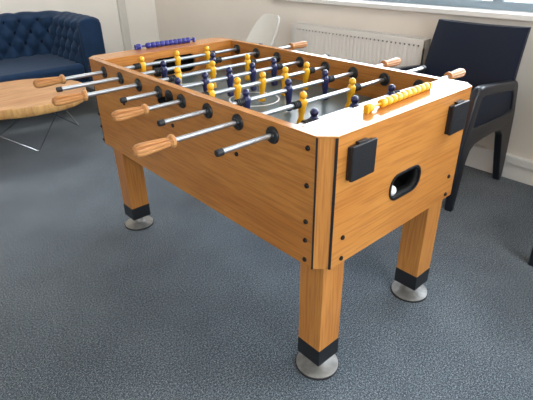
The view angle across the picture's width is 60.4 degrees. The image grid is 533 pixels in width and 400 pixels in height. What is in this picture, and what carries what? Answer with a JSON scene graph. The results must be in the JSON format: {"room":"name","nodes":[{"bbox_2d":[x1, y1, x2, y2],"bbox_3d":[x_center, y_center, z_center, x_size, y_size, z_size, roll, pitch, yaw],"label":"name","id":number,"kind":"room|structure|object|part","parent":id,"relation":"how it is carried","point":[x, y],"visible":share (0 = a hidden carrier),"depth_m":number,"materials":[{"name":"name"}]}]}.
{"room":"common room","nodes":[
{"label":"common room","id":0,"kind":"room"},
{"bbox_2d":[0,0,158,52],"bbox_3d":[-3.429,-1.846,3.380,6.250,2.650,0.100,-24,36,-35],"label":"wall","id":1,"kind":"structure","parent":0,"point":[141,14],"depth_m":5.01,"materials":[{"name":"paint"}]},
{"bbox_2d":[116,0,131,50],"bbox_3d":[-1.590,-2.604,4.723,0.080,2.650,0.050,-24,36,-35],"label":"trim","id":2,"kind":"structure","parent":1,"relation":"attached to","point":[121,7],"depth_m":5.06,"materials":[{"name":"white paint"}]},
{"bbox_2d":[0,91,532,399],"bbox_3d":[-0.765,0.737,1.411,6.250,0.100,8.040,-24,36,-35],"label":"floor","id":3,"kind":"structure","parent":0,"point":[193,304],"depth_m":1.89,"materials":[{"name":"carpet"}]},
{"bbox_2d":[0,78,86,151],"bbox_3d":[-1.990,-0.455,3.106,1.587,0.420,0.876,-24,36,-35],"label":"coffee table","id":4,"kind":"object","parent":3,"relation":"on","point":[20,99],"visible":0.7,"depth_m":3.10,"materials":[{"name":"brown wood"}]},
{"bbox_3d":[-1.897,-0.489,3.228,0.787,0.361,0.268,7,29,15],"label":"wire leg","id":5,"kind":"part","parent":4,"relation":"part of","materials":[{"name":"silver metal"}]},
{"bbox_3d":[-1.703,-0.406,3.068,0.564,0.361,0.360,-24,36,-35],"label":"wire leg","id":6,"kind":"part","parent":4,"relation":"part of","materials":[{"name":"silver metal"}]},
{"bbox_3d":[-1.609,-0.609,3.439,0.172,0.361,0.691,-4,29,-6],"label":"wire leg","id":7,"kind":"part","parent":4,"relation":"part of","materials":[{"name":"silver metal"}]},
{"bbox_2d":[0,10,105,82],"bbox_3d":[-2.524,-1.007,3.735,2.165,0.809,0.978,-24,36,-35],"label":"sofa","id":8,"kind":"object","parent":3,"relation":"on","point":[41,44],"visible":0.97,"depth_m":4.05,"materials":[{"name":"blue fabric"}]},
{"bbox_2d":[0,54,84,81],"bbox_3d":[-2.466,-0.953,3.691,1.755,0.135,0.770,-24,36,-35],"label":"seat cushion","id":9,"kind":"object","parent":8,"relation":"on","point":[19,66],"depth_m":3.88,"materials":[{"name":"blue fabric"}]},
{"bbox_3d":[-2.534,-0.882,3.819,1.865,0.110,0.940,-24,36,-35],"label":"seat","id":10,"kind":"part","parent":8,"relation":"part of","materials":[{"name":"blue fabric"}]},
{"bbox_3d":[-1.483,-1.252,3.952,0.194,0.601,0.048,-24,36,-35],"label":"arm","id":11,"kind":"part","parent":8,"relation":"part of","materials":[{"name":"blue fabric"}]},
{"bbox_2d":[33,37,471,379],"bbox_3d":[-0.086,-0.154,1.995,1.436,0.890,1.641,-24,36,-35],"label":"foosball table","id":12,"kind":"object","parent":3,"relation":"on","point":[304,152],"visible":1,"depth_m":1.48,"materials":[{"name":"laminate"}]},
{"bbox_3d":[-0.679,-0.138,2.292,0.095,0.398,0.094,-24,36,-35],"label":"leg","id":13,"kind":"part","parent":12,"relation":"part of","materials":[{"name":"laminate"}]},
{"bbox_3d":[-0.422,-0.649,2.120,1.044,0.015,0.015,-24,36,-35],"label":"rod","id":14,"kind":"part","parent":12,"relation":"part of","materials":[{"name":"metal"}]},
{"bbox_2d":[157,90,172,103],"bbox_3d":[-0.351,-0.346,1.566,0.046,0.056,0.054,-24,36,-35],"label":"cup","id":15,"kind":"object","parent":12,"relation":"on","point":[167,94],"depth_m":1.57,"materials":[{"name":"black plastic"}]},
{"bbox_3d":[-0.315,-0.601,2.028,1.193,0.015,0.015,-24,36,-35],"label":"rod","id":16,"kind":"part","parent":12,"relation":"part of","materials":[{"name":"metal"}]},
{"bbox_3d":[-0.235,-0.540,1.913,1.078,0.015,0.015,-24,36,-35],"label":"rod","id":17,"kind":"part","parent":12,"relation":"part of","materials":[{"name":"metal"}]},
{"bbox_3d":[-0.314,-0.214,1.654,0.027,0.392,1.345,-24,36,-35],"label":"panel","id":18,"kind":"part","parent":12,"relation":"part of","materials":[{"name":"laminate"}]},
{"bbox_3d":[-0.317,-0.389,1.559,0.028,0.005,1.349,-24,36,-35],"label":"rail","id":19,"kind":"part","parent":12,"relation":"part of","materials":[{"name":"laminate"}]},
{"bbox_3d":[-0.098,-0.505,1.844,1.027,0.015,0.015,-24,36,-35],"label":"rod","id":20,"kind":"part","parent":12,"relation":"part of","materials":[{"name":"metal"}]},
{"bbox_3d":[-0.010,-0.449,1.736,1.006,0.015,0.015,-24,36,-35],"label":"rod","id":21,"kind":"part","parent":12,"relation":"part of","materials":[{"name":"metal"}]},
{"bbox_3d":[0.100,-0.402,1.646,1.086,0.015,0.015,-24,36,-35],"label":"rod","id":22,"kind":"part","parent":12,"relation":"part of","materials":[{"name":"metal"}]},
{"bbox_3d":[0.200,-0.350,1.547,1.203,0.015,0.015,-24,36,-35],"label":"rod","id":23,"kind":"part","parent":12,"relation":"part of","materials":[{"name":"metal"}]},
{"bbox_3d":[0.171,0.304,1.448,0.095,0.398,0.094,-24,36,-35],"label":"leg","id":24,"kind":"part","parent":12,"relation":"part of","materials":[{"name":"laminate"}]},
{"bbox_3d":[0.150,0.016,1.214,0.042,0.392,0.030,1,28,3],"label":"corner post","id":25,"kind":"part","parent":12,"relation":"part of","materials":[{"name":"laminate"}]},
{"bbox_3d":[0.216,-0.447,2.067,0.027,0.392,1.345,-24,36,-35],"label":"panel","id":26,"kind":"part","parent":12,"relation":"part of","materials":[{"name":"laminate"}]},
{"bbox_3d":[0.293,-0.296,1.444,1.094,0.015,0.015,-24,36,-35],"label":"rod","id":27,"kind":"part","parent":12,"relation":"part of","materials":[{"name":"metal"}]},
{"bbox_3d":[0.214,-0.621,1.973,0.028,0.005,1.349,-24,36,-35],"label":"rail","id":28,"kind":"part","parent":12,"relation":"part of","materials":[{"name":"metal"}]},
{"bbox_2d":[391,185,395,195],"bbox_3d":[0.383,-0.030,1.409,0.033,0.033,0.033,-24,36,-35],"label":"ball","id":29,"kind":"object","parent":12,"relation":"on","point":[393,191],"visible":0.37,"depth_m":1.40,"materials":[{"name":"white plastic"}]},
{"bbox_3d":[0.415,-0.089,1.400,0.663,0.392,0.027,-24,36,-35],"label":"panel","id":30,"kind":"part","parent":12,"relation":"part of","materials":[{"name":"laminate"}]},
{"bbox_2d":[393,171,409,188],"bbox_3d":[0.393,-0.072,1.443,0.182,0.097,0.087,-24,36,-35],"label":"tray","id":31,"kind":"object","parent":12,"relation":"on","point":[401,179],"depth_m":1.48,"materials":[{"name":"black plastic"}]},
{"bbox_3d":[0.592,0.119,1.776,0.095,0.398,0.094,-24,36,-35],"label":"leg","id":32,"kind":"part","parent":12,"relation":"part of","materials":[{"name":"laminate"}]},
{"bbox_2d":[246,14,279,46],"bbox_3d":[-0.144,-1.022,3.670,0.487,0.833,0.463,-19,33,-30],"label":"shell chair","id":33,"kind":"object","parent":3,"relation":"on","point":[264,31],"visible":0.32,"depth_m":3.67,"materials":[{"name":"plastic"}]},
{"bbox_2d":[392,19,530,211],"bbox_3d":[1.026,-0.523,2.653,0.635,0.900,0.590,-24,36,-35],"label":"armchair","id":34,"kind":"object","parent":3,"relation":"on","point":[490,55],"visible":0.6,"depth_m":2.55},
{"bbox_3d":[0.845,-0.518,2.888,0.635,0.674,0.042,-24,36,-35],"label":"arm frame","id":35,"kind":"part","parent":34,"relation":"part of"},
{"bbox_3d":[1.191,-0.777,2.687,0.151,0.490,0.566,-24,36,-35],"label":"backrest","id":36,"kind":"part","parent":34,"relation":"part of","materials":[{"name":"black fabric"}]},
{"bbox_3d":[1.210,-0.329,2.526,0.635,0.674,0.042,-24,36,-35],"label":"arm frame","id":37,"kind":"part","parent":34,"relation":"part of","materials":[{"name":"black plastic"}]},
{"bbox_3d":[1.200,-0.498,2.428,0.430,0.224,0.024,-24,36,-35],"label":"arm panel","id":38,"kind":"part","parent":34,"relation":"part of","materials":[{"name":"black fabric"}]},
{"bbox_2d":[528,247,532,266],"bbox_3d":[1.594,-0.094,1.842,0.635,0.900,0.590,-24,36,-35],"label":"armchair","id":39,"kind":"object","parent":3,"relation":"on","point":[530,262],"visible":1,"depth_m":2.05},
{"bbox_2d":[155,0,532,159],"bbox_3d":[1.415,-1.436,2.469,0.250,2.650,8.040,-24,36,-35],"label":"wall","id":40,"kind":"structure","parent":0,"point":[176,19],"depth_m":3.53,"materials":[{"name":"paint"}]},
{"bbox_2d":[291,22,430,67],"bbox_3d":[0.625,-0.895,3.479,0.105,0.760,1.223,-24,36,-35],"label":"radiator","id":41,"kind":"object","parent":40,"relation":"attached to","point":[362,46],"visible":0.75,"depth_m":3.24,"materials":[{"name":"metal"}]},
{"bbox_2d":[292,22,429,40],"bbox_3d":[0.622,-1.216,3.280,0.075,0.006,1.185,-24,36,-35],"label":"grille","id":42,"kind":"object","parent":41,"relation":"attached to","point":[371,34],"depth_m":3.22,"materials":[{"name":"metal"}]},
{"bbox_2d":[281,0,532,21],"bbox_3d":[1.876,-0.792,2.106,0.165,0.032,5.400,-24,36,-35],"label":"trim","id":43,"kind":"structure","parent":40,"relation":"attached to","point":[436,9],"depth_m":2.85,"materials":[{"name":"white paint"}]},
{"bbox_2d":[371,0,532,11],"bbox_3d":[1.941,-1.506,1.813,0.060,1.520,5.320,-24,36,-35],"label":"window","id":44,"kind":"structure","parent":40,"relation":"in","point":[485,4],"depth_m":2.77,"materials":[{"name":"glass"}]},
{"bbox_2d":[465,144,532,185],"bbox_3d":[1.327,-0.290,2.981,0.035,0.150,7.840,-24,36,-35],"label":"baseboard","id":45,"kind":"structure","parent":40,"relation":"attached to","point":[516,168],"depth_m":2.83,"materials":[{"name":"white paint"}]}
]}

